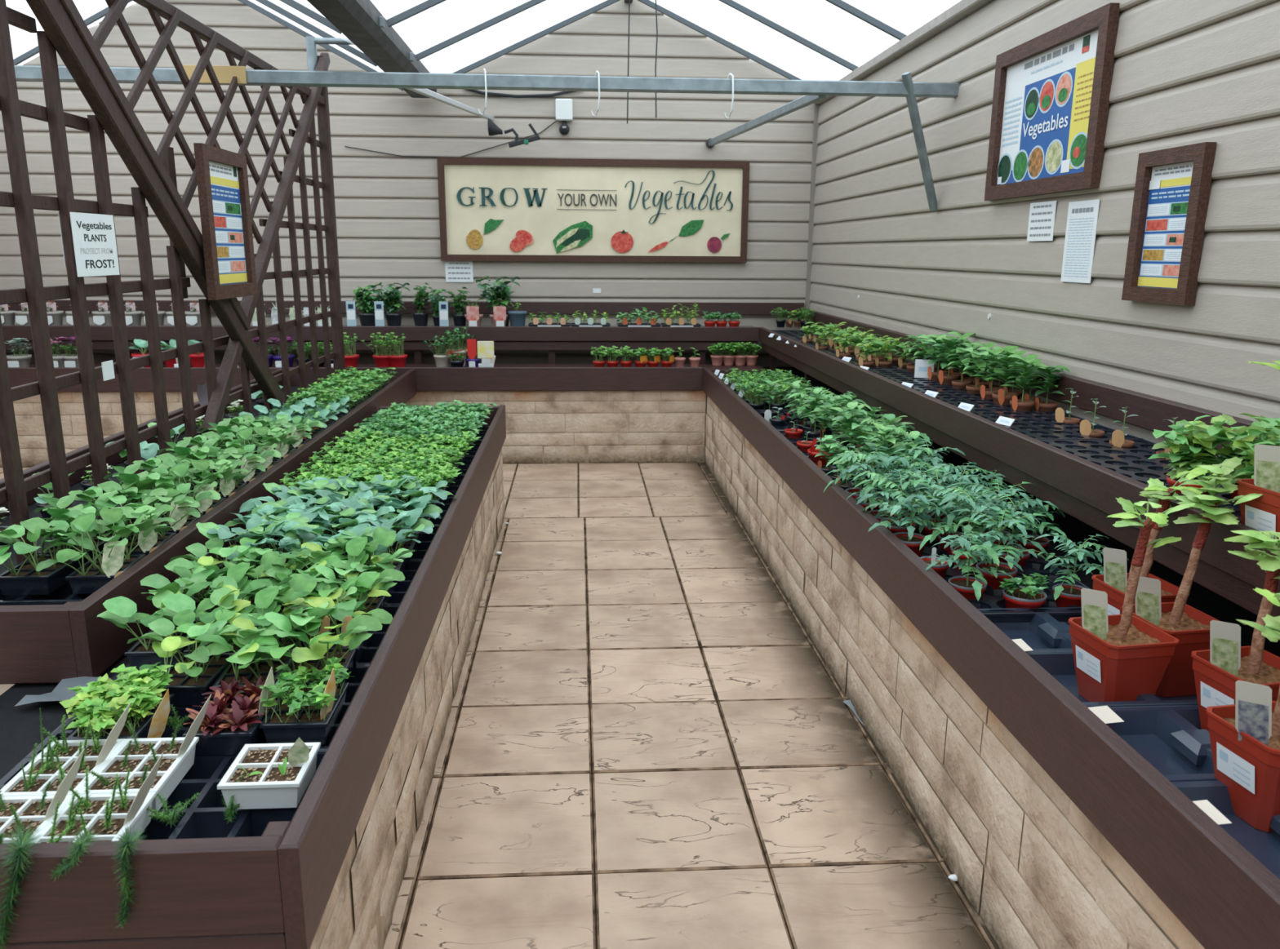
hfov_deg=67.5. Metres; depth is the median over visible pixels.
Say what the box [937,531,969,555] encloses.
pot
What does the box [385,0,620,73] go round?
bars
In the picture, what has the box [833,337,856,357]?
seedling
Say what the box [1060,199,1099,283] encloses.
notice
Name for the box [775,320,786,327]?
pot
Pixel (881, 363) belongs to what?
pot
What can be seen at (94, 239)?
notice
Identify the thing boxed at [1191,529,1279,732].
potted plant
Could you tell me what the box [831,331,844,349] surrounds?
seedling
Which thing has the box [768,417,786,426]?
pot
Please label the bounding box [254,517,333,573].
pack
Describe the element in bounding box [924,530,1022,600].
tomato
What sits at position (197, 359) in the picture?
potted plant
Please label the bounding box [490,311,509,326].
pot
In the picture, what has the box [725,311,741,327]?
seedling
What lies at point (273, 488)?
pack
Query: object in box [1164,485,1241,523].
tray
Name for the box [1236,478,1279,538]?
pot
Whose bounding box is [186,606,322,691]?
pack
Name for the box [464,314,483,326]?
pot
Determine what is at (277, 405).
pack
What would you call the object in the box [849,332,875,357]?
seedling
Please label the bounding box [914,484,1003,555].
tomato
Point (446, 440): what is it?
pack
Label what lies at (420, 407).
pack
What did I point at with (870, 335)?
seedling
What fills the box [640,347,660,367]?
seedling
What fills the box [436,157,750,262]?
banner sign
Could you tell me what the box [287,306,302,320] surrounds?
plant
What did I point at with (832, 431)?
pot
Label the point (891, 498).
tomato
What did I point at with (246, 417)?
pack
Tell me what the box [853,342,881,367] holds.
seedling
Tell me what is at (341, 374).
pack
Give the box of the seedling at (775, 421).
[768,407,786,426]
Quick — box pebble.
[947,874,957,881]
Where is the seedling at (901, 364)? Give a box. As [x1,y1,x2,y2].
[893,342,915,367]
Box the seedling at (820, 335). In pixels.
[813,331,832,349]
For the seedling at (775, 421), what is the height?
0.128 m
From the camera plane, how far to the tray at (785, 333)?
6.91 m
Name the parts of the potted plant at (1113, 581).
stem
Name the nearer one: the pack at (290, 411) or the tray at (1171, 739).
the tray at (1171, 739)
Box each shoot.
[21,764,29,791]
[39,707,44,774]
[48,741,55,770]
[62,732,69,754]
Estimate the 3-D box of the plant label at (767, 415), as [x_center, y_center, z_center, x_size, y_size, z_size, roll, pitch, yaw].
[0.645,-0.268,4.838,0.035,0.120,0.001,0,13,-4]
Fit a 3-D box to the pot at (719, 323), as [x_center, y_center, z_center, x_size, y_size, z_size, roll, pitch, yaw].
[0.612,-1.121,7.187,0.088,0.061,0.089,8,15,28]
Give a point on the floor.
(646, 744)
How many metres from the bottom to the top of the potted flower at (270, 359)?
0.212 m
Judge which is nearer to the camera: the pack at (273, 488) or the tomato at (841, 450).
the pack at (273, 488)
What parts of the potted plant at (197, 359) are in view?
pot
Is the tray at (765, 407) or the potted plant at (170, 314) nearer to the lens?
the tray at (765, 407)
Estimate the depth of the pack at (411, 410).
4.90 m
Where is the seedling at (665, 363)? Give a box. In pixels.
[657,347,675,367]
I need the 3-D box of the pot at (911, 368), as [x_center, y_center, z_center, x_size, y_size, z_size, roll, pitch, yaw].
[1.354,-0.502,4.715,0.085,0.069,0.084,-3,14,-14]
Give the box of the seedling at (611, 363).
[604,346,620,367]
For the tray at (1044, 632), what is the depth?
2.26 m
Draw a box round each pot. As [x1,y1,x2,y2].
[35,502,54,520]
[256,399,264,406]
[295,358,309,365]
[311,358,324,367]
[344,354,359,367]
[357,312,375,326]
[373,354,393,367]
[384,312,402,326]
[386,354,407,367]
[412,312,428,326]
[431,315,439,326]
[433,354,451,367]
[446,349,466,366]
[448,359,464,367]
[452,314,466,326]
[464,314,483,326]
[465,357,479,367]
[489,314,507,326]
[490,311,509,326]
[593,360,604,367]
[606,360,618,367]
[620,360,631,367]
[634,360,646,367]
[647,360,658,367]
[660,360,672,367]
[674,357,685,367]
[688,357,700,367]
[704,320,715,327]
[711,354,724,365]
[715,320,727,327]
[722,354,735,365]
[728,320,740,327]
[733,354,746,365]
[742,398,759,403]
[746,354,758,365]
[747,401,764,409]
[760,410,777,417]
[764,398,781,407]
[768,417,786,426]
[769,401,786,409]
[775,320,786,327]
[783,410,797,416]
[784,428,803,438]
[785,320,793,327]
[785,414,802,424]
[793,320,799,327]
[795,422,813,434]
[796,440,816,451]
[797,320,808,327]
[801,338,812,342]
[802,321,813,329]
[802,424,819,434]
[804,429,825,441]
[807,448,832,466]
[813,436,824,446]
[817,346,826,349]
[820,465,836,475]
[822,440,844,447]
[826,341,839,346]
[826,426,839,433]
[828,474,846,481]
[831,430,844,439]
[836,481,855,490]
[839,352,849,357]
[839,435,859,446]
[845,487,875,498]
[847,442,863,452]
[848,349,860,355]
[853,351,866,357]
[854,496,886,511]
[856,471,868,480]
[858,360,874,367]
[868,510,897,521]
[871,356,885,364]
[874,460,899,473]
[878,360,892,367]
[880,517,917,533]
[891,356,904,364]
[893,532,927,557]
[902,361,912,367]
[904,510,933,528]
[906,364,915,373]
[918,518,952,538]
[927,370,948,381]
[929,500,956,519]
[933,364,945,370]
[937,373,959,386]
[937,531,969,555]
[940,509,971,528]
[947,576,986,599]
[950,543,986,570]
[951,380,972,391]
[953,370,969,380]
[960,521,975,533]
[963,377,974,385]
[965,385,986,394]
[973,380,993,388]
[975,560,1017,590]
[977,529,1013,546]
[979,388,999,399]
[991,385,1009,389]
[991,392,1017,404]
[996,545,1030,567]
[1002,586,1047,608]
[1008,389,1022,399]
[1009,399,1035,411]
[1015,533,1049,556]
[1019,396,1040,401]
[1038,400,1057,411]
[1052,583,1086,607]
[1062,417,1079,424]
[1067,614,1178,702]
[1088,429,1104,438]
[1091,573,1190,614]
[1109,439,1134,448]
[1120,602,1219,697]
[1155,450,1166,459]
[1166,475,1209,495]
[1191,645,1279,732]
[1205,701,1279,832]
[1231,482,1238,500]
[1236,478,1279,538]
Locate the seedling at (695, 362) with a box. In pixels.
[688,347,700,367]
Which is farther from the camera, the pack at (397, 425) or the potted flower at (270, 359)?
the potted flower at (270, 359)
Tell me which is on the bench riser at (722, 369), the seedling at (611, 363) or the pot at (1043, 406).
the seedling at (611, 363)
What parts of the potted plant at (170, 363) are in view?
pot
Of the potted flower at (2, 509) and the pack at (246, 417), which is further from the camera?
the pack at (246, 417)
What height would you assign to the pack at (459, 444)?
0.137 m
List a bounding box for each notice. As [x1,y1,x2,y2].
[57,212,66,266]
[69,212,119,276]
[444,261,473,282]
[592,288,600,293]
[1026,200,1057,241]
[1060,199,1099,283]
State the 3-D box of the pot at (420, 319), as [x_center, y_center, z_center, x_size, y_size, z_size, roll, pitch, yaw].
[-1.626,-1.144,7.107,0.120,0.112,0.122,9,15,31]
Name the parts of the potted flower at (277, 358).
pot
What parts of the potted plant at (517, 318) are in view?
pot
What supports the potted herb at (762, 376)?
in the tray at (765, 407)
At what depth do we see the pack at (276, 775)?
1.63 m
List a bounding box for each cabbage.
[31,471,74,520]
[105,440,159,471]
[147,422,185,453]
[250,384,282,406]
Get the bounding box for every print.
[466,218,503,248]
[510,230,533,252]
[552,221,592,253]
[610,230,633,253]
[648,219,703,252]
[706,233,729,253]
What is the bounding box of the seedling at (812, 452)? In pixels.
[807,437,832,466]
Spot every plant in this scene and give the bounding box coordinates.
[0,304,15,325]
[14,302,30,325]
[45,301,63,325]
[65,304,88,325]
[92,301,111,325]
[124,301,142,325]
[128,339,150,367]
[142,302,165,325]
[160,339,177,367]
[165,302,187,325]
[184,301,200,325]
[187,339,204,367]
[252,304,265,325]
[269,302,278,324]
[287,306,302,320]
[302,306,317,326]
[315,304,329,326]
[477,341,495,367]
[507,302,526,326]
[1067,497,1195,702]
[1091,466,1208,615]
[1120,457,1262,697]
[1147,413,1236,495]
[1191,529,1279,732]
[1205,587,1279,832]
[1236,360,1279,538]
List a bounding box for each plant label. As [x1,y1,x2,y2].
[346,301,356,326]
[373,301,384,326]
[438,302,448,326]
[764,409,771,422]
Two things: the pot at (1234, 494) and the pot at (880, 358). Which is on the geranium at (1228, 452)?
the pot at (1234, 494)
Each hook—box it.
[477,68,487,115]
[590,71,599,116]
[724,73,733,119]
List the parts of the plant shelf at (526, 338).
leg, under rail, shelf, leg, leg, leg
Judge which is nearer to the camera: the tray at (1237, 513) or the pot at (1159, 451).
the tray at (1237, 513)
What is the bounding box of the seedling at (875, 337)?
[871,335,888,356]
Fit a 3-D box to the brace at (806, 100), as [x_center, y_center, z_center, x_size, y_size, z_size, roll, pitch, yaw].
[0.694,-2.174,5.923,0.071,0.112,2.758,-1,13,-7]
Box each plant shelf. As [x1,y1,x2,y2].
[2,300,804,364]
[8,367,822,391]
[759,310,1279,617]
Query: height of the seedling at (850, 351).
0.157 m
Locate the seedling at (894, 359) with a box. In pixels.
[883,337,911,364]
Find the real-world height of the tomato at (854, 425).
0.255 m
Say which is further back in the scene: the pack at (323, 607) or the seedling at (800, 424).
the seedling at (800, 424)
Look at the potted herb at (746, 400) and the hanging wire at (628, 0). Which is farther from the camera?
the hanging wire at (628, 0)
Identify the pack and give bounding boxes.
[0,517,84,595]
[0,701,131,796]
[0,748,84,844]
[31,752,163,843]
[33,490,141,564]
[35,508,166,594]
[65,480,146,541]
[76,694,211,813]
[88,494,196,555]
[95,582,216,670]
[103,460,201,515]
[121,453,196,497]
[124,479,221,533]
[127,608,241,706]
[140,557,237,623]
[149,459,244,515]
[155,578,279,653]
[157,436,237,484]
[169,537,272,593]
[174,431,239,466]
[178,451,264,498]
[182,675,277,755]
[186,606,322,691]
[195,515,302,571]
[200,417,271,458]
[207,441,281,484]
[208,551,294,605]
[217,737,320,809]
[221,426,298,471]
[222,413,273,453]
[224,501,310,551]
[224,545,314,593]
[234,573,316,650]
[238,409,293,445]
[239,492,316,524]
[240,421,311,459]
[243,608,382,685]
[252,565,338,617]
[253,403,305,428]
[254,414,324,449]
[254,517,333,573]
[257,504,349,554]
[262,479,317,506]
[266,396,316,412]
[276,409,329,439]
[277,537,372,595]
[280,466,351,505]
[281,571,392,666]
[282,488,359,534]
[284,390,328,413]
[287,472,377,518]
[289,403,340,430]
[290,523,373,572]
[297,383,335,405]
[297,457,354,479]
[302,396,349,422]
[304,564,404,619]
[305,499,399,550]
[308,380,346,402]
[309,447,372,468]
[316,388,359,415]
[317,374,352,388]
[321,438,385,457]
[322,457,390,478]
[325,527,415,609]
[326,371,361,386]
[326,518,424,584]
[328,384,368,408]
[329,466,376,498]
[329,485,408,528]
[330,428,387,448]
[334,366,368,378]
[336,475,420,516]
[339,378,375,402]
[344,448,395,465]
[345,424,388,439]
[347,375,383,396]
[353,507,435,564]
[354,370,389,391]
[354,422,392,432]
[355,466,417,500]
[359,440,405,458]
[362,367,397,386]
[362,416,399,426]
[363,457,423,475]
[365,434,412,452]
[368,494,444,546]
[372,409,406,420]
[372,475,457,522]
[374,428,414,439]
[374,447,428,466]
[376,402,413,416]
[379,418,429,435]
[389,410,432,425]
[390,465,462,507]
[391,405,438,418]
[391,440,435,457]
[396,434,443,450]
[400,458,459,502]
[402,448,464,491]
[403,404,432,411]
[403,426,447,442]
[411,419,453,431]
[413,413,455,426]
[416,440,473,479]
[420,400,466,414]
[421,407,461,419]
[422,431,481,468]
[433,429,477,458]
[438,420,487,452]
[440,414,488,438]
[452,407,488,435]
[454,402,497,431]
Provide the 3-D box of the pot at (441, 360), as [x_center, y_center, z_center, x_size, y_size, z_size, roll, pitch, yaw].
[-1.380,-0.790,6.702,0.124,0.096,0.122,0,13,-4]
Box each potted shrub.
[352,284,384,326]
[368,282,409,326]
[410,282,431,326]
[421,288,449,326]
[446,287,470,326]
[464,300,483,326]
[473,275,519,326]
[489,300,507,326]
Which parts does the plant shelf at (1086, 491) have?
leg, leg, leg, leg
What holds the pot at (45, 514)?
on the cabbage at (41, 503)
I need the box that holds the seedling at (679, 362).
[674,347,685,367]
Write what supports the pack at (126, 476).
on the tray
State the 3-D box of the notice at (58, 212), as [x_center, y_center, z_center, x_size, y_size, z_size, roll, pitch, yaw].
[-1.799,-0.737,3.006,0.002,0.167,0.061,0,13,-4]
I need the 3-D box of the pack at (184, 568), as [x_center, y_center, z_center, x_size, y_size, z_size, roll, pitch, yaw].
[-1.119,0.300,2.389,0.225,0.172,0.286,-5,14,-20]
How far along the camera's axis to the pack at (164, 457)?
3.25 m
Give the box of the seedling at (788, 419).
[785,405,802,424]
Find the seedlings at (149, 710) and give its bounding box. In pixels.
[58,663,174,740]
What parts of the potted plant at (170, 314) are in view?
pot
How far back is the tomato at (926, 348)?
4.54 m
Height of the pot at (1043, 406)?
0.065 m
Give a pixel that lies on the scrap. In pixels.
(847, 702)
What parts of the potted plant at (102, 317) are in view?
pot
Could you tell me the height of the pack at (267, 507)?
0.145 m
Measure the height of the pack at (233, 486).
0.190 m
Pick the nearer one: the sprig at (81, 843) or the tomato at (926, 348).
the sprig at (81, 843)
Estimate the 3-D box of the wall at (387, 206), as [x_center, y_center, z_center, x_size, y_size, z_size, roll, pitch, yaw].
[-1.858,-1.899,7.247,6.440,3.434,0.024,0,13,-4]
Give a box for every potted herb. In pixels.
[292,341,311,365]
[304,342,324,367]
[320,344,333,367]
[330,332,359,367]
[360,332,393,367]
[373,332,407,367]
[422,335,457,367]
[437,327,476,366]
[707,342,727,365]
[721,342,742,365]
[723,370,756,394]
[724,367,750,391]
[729,342,753,365]
[733,377,767,403]
[735,381,769,409]
[736,375,763,399]
[740,342,762,365]
[745,370,773,396]
[746,368,776,393]
[755,376,786,407]
[755,382,791,409]
[756,373,782,401]
[766,368,793,398]
[768,368,797,380]
[770,306,787,327]
[773,373,800,400]
[782,377,809,405]
[786,377,812,409]
[791,306,809,327]
[801,309,816,329]
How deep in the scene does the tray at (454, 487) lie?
3.88 m
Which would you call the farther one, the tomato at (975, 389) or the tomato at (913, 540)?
the tomato at (975, 389)
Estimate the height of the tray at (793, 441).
0.046 m
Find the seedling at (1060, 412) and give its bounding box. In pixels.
[1055,388,1079,424]
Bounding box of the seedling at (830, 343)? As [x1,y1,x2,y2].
[824,322,846,346]
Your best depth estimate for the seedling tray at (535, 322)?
7.08 m
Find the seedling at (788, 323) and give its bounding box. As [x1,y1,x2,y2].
[783,310,796,327]
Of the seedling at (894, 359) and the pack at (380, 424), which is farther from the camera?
the seedling at (894, 359)
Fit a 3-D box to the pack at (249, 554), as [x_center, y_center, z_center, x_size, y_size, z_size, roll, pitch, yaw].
[-0.978,0.268,2.576,0.216,0.151,0.292,3,13,13]
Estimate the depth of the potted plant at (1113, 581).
2.17 m
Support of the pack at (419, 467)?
on the tray at (446, 502)
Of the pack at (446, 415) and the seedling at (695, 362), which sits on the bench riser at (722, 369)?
the seedling at (695, 362)
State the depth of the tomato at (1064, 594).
2.37 m
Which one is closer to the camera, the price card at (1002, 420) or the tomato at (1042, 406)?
the price card at (1002, 420)
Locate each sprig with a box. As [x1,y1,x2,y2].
[0,820,45,948]
[50,826,102,881]
[111,825,146,929]
[146,791,199,827]
[166,704,190,730]
[222,774,244,823]
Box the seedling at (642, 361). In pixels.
[630,347,648,367]
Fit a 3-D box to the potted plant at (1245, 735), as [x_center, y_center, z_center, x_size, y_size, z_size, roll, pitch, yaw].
[1.030,0.362,1.514,0.199,0.398,0.187,-2,13,-10]
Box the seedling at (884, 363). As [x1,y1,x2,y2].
[872,339,900,367]
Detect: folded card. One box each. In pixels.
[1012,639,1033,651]
[1088,706,1124,724]
[1192,800,1231,825]
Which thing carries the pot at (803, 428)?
on the tomato at (806, 407)
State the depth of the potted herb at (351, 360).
6.62 m
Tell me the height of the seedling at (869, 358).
0.174 m
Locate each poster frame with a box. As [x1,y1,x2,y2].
[193,142,257,300]
[984,3,1119,200]
[1121,142,1216,306]
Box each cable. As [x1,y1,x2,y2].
[344,120,556,157]
[466,89,576,97]
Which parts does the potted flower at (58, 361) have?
pot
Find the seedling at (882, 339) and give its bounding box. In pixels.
[878,338,893,360]
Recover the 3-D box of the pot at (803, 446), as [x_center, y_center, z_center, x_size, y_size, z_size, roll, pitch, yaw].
[0.733,-0.107,4.221,0.085,0.070,0.086,-7,15,-28]
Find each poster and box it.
[208,160,247,284]
[996,29,1098,185]
[1137,161,1193,288]
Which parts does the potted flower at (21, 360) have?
pot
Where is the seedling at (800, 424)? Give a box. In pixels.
[795,412,813,434]
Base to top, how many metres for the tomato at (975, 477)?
0.234 m
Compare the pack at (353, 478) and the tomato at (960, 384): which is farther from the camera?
the tomato at (960, 384)
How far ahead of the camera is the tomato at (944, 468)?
3.17 m
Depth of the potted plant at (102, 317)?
6.87 m
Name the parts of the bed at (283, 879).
corner post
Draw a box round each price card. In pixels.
[101,360,115,381]
[714,369,719,375]
[718,373,724,379]
[737,390,744,397]
[841,356,851,362]
[901,382,913,387]
[914,359,933,377]
[924,390,938,397]
[957,402,974,412]
[995,416,1015,426]
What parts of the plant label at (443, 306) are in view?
printed panel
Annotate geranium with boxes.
[1213,413,1279,500]
[1231,420,1279,484]
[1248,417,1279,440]
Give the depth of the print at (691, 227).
7.36 m
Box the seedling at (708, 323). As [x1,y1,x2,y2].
[702,311,719,327]
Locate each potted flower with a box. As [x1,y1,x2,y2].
[0,506,8,546]
[4,337,31,367]
[49,337,71,367]
[56,337,93,367]
[80,463,112,498]
[195,414,204,435]
[224,400,244,426]
[253,337,277,367]
[266,337,294,367]
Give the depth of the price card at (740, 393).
5.54 m
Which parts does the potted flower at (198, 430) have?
pot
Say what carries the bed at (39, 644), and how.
on the floor
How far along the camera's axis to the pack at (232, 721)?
1.81 m
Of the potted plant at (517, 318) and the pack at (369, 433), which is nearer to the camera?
the pack at (369, 433)
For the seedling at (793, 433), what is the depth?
4.48 m
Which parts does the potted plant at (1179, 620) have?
stem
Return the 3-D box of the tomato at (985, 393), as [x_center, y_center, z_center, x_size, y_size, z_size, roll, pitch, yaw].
[1.419,-0.391,3.856,0.171,0.243,0.162,7,15,25]
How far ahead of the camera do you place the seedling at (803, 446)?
4.19 m
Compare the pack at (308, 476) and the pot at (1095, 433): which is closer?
the pot at (1095, 433)
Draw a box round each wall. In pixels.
[0,0,813,438]
[0,390,706,467]
[0,932,286,948]
[310,448,505,948]
[705,395,1204,948]
[808,0,1279,457]
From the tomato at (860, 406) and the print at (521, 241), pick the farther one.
the print at (521, 241)
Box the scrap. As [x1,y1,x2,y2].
[843,700,864,725]
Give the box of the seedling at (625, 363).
[617,346,635,367]
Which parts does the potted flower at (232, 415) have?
pot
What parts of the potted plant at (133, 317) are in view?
pot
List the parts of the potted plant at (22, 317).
pot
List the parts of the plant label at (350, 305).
printed panel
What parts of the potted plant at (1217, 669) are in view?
stem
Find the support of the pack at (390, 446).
on the tray at (454, 487)
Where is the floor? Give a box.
[0,444,999,948]
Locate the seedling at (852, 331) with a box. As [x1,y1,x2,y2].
[845,326,866,349]
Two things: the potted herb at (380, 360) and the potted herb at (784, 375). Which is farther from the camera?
the potted herb at (380, 360)
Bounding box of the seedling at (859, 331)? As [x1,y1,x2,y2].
[853,329,873,351]
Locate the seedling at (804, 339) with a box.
[796,325,815,342]
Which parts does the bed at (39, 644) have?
corner post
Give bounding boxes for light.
[487,119,540,147]
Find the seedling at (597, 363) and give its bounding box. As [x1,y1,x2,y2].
[591,346,607,367]
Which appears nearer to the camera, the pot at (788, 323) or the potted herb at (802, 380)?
the potted herb at (802, 380)
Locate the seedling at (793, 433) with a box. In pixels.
[784,420,803,438]
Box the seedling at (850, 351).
[841,333,860,355]
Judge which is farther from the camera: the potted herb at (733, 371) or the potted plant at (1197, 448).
the potted herb at (733, 371)
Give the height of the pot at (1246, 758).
0.155 m
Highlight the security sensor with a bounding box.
[555,98,572,135]
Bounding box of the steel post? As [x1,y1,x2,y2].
[305,35,354,71]
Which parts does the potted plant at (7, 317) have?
pot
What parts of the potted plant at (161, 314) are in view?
pot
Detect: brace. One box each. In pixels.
[404,88,494,120]
[706,95,826,148]
[901,71,937,210]
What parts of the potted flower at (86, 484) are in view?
pot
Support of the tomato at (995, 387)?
in the tray at (954, 397)
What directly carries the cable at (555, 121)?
attached to the wall at (387, 206)
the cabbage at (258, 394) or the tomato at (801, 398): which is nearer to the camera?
the tomato at (801, 398)
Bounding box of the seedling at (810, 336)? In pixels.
[805,321,823,340]
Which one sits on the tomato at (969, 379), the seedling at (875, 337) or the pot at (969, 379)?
the pot at (969, 379)
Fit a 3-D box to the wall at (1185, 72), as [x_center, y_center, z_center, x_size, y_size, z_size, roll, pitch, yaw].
[1.668,-0.380,2.593,0.024,2.674,10.200,0,13,-4]
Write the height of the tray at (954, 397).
0.046 m
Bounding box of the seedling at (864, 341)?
[859,340,882,360]
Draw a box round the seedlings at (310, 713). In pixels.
[257,657,351,745]
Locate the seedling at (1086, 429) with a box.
[1080,398,1106,438]
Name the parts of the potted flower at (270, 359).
pot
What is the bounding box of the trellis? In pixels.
[0,0,345,564]
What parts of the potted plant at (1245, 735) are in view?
stem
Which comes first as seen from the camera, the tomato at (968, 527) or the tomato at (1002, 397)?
the tomato at (968, 527)
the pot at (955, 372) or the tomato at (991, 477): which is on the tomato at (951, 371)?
the pot at (955, 372)
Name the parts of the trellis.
rail, post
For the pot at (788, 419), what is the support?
on the seedling at (788, 419)
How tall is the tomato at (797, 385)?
0.234 m
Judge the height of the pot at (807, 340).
0.056 m
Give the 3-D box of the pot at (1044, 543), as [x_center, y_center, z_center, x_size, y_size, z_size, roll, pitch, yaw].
[1.155,0.222,2.823,0.094,0.070,0.094,0,13,-4]
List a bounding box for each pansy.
[446,349,466,367]
[465,339,479,367]
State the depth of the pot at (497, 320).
7.01 m
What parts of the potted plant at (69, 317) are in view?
pot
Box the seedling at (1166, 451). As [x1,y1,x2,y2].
[1155,417,1185,459]
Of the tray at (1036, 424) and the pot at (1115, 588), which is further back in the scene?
the tray at (1036, 424)
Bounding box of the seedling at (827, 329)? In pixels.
[817,326,833,344]
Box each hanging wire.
[626,0,630,124]
[654,0,657,118]
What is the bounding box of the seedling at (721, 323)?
[713,311,729,327]
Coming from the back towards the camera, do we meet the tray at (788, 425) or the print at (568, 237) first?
the print at (568, 237)
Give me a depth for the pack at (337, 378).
5.46 m
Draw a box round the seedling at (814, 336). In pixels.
[809,324,829,342]
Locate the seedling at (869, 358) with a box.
[862,337,894,364]
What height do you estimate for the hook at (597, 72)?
0.212 m
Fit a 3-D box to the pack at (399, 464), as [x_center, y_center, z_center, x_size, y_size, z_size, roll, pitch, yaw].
[-0.927,0.016,3.671,0.245,0.145,0.318,1,13,2]
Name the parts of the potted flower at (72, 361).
pot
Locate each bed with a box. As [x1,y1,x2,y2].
[0,368,416,684]
[0,404,506,948]
[702,367,1279,948]
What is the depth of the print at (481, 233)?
7.27 m
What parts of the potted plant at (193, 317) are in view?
pot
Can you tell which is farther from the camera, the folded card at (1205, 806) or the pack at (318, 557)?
the pack at (318, 557)
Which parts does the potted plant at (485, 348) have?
pot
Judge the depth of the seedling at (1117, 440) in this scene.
2.91 m
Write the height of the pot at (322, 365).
0.065 m
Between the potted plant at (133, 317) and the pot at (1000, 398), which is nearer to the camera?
the pot at (1000, 398)
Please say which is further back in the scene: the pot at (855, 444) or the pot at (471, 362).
the pot at (471, 362)
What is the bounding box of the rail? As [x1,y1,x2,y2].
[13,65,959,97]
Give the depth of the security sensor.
7.07 m
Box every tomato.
[756,380,783,417]
[780,380,805,416]
[785,382,812,421]
[787,392,832,434]
[795,391,813,422]
[800,387,833,441]
[803,386,823,418]
[807,404,832,446]
[810,386,831,422]
[810,389,860,433]
[813,435,840,475]
[817,398,850,447]
[819,394,837,425]
[823,446,900,502]
[825,440,849,481]
[825,446,915,511]
[826,407,856,461]
[829,395,859,439]
[831,401,866,462]
[832,450,861,490]
[839,394,869,446]
[844,418,875,477]
[847,404,866,452]
[847,468,915,521]
[851,417,908,466]
[853,435,881,480]
[853,469,942,533]
[857,403,886,461]
[860,422,906,491]
[864,452,953,518]
[866,452,925,504]
[866,488,955,557]
[867,423,933,476]
[868,413,912,473]
[884,465,955,528]
[888,495,919,518]
[893,439,965,497]
[895,468,973,538]
[896,431,933,489]
[899,334,929,373]
[909,338,937,364]
[909,462,1000,528]
[912,460,982,519]
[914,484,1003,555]
[919,486,1039,570]
[920,547,949,579]
[922,334,961,381]
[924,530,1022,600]
[925,333,950,370]
[931,336,971,386]
[931,342,956,371]
[942,480,1009,535]
[944,331,979,380]
[944,346,977,391]
[946,479,1047,546]
[949,508,1058,590]
[954,342,985,385]
[954,466,1024,524]
[958,351,990,394]
[964,493,1066,567]
[970,342,1000,388]
[971,346,1014,399]
[983,350,1015,389]
[984,346,1022,404]
[999,573,1053,608]
[1001,351,1029,399]
[1001,354,1046,411]
[1003,494,1068,556]
[1013,359,1042,401]
[1017,533,1128,607]
[1030,363,1070,411]
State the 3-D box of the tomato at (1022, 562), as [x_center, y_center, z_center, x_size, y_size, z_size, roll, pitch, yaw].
[1.050,0.172,2.686,0.265,0.227,0.276,-2,13,-11]
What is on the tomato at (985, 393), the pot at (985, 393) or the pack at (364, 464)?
the pot at (985, 393)
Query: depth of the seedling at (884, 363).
4.92 m
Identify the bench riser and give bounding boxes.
[7,364,324,367]
[356,364,767,382]
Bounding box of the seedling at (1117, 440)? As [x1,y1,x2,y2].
[1109,407,1138,448]
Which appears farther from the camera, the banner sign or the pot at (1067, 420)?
the banner sign
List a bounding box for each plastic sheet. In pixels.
[15,676,111,706]
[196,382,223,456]
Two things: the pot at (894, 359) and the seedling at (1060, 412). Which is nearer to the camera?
the seedling at (1060, 412)
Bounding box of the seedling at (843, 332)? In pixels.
[835,328,855,352]
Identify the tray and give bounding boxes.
[0,582,92,605]
[0,750,326,839]
[24,665,369,758]
[124,604,399,667]
[386,560,422,604]
[411,524,439,559]
[431,497,453,524]
[447,475,464,497]
[457,456,474,475]
[466,440,482,456]
[476,426,489,439]
[528,312,570,326]
[570,310,610,326]
[614,306,661,326]
[660,303,701,327]
[755,396,810,409]
[755,409,826,430]
[772,330,826,337]
[777,430,848,456]
[787,337,827,346]
[807,456,926,488]
[809,346,894,356]
[835,356,915,369]
[867,369,951,386]
[875,490,964,539]
[911,386,1035,408]
[921,538,1090,623]
[969,408,1142,439]
[977,607,1081,653]
[1026,650,1197,707]
[1036,439,1222,485]
[1106,704,1217,782]
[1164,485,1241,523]
[1170,780,1279,879]
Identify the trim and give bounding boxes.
[13,0,132,65]
[237,0,403,90]
[624,0,632,3]
[804,103,820,309]
[813,0,993,103]
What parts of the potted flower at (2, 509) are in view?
pot, flower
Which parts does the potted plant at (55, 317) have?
pot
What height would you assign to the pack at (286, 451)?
0.190 m
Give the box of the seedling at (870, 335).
[866,333,882,351]
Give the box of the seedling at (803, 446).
[796,431,816,451]
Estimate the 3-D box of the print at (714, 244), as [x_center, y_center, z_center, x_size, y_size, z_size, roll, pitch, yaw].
[0.607,-1.789,7.393,0.178,0.146,0.001,0,13,-4]
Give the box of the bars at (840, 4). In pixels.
[637,0,906,79]
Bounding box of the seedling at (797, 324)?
[791,311,803,327]
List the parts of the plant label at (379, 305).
printed panel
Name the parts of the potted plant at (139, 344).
pot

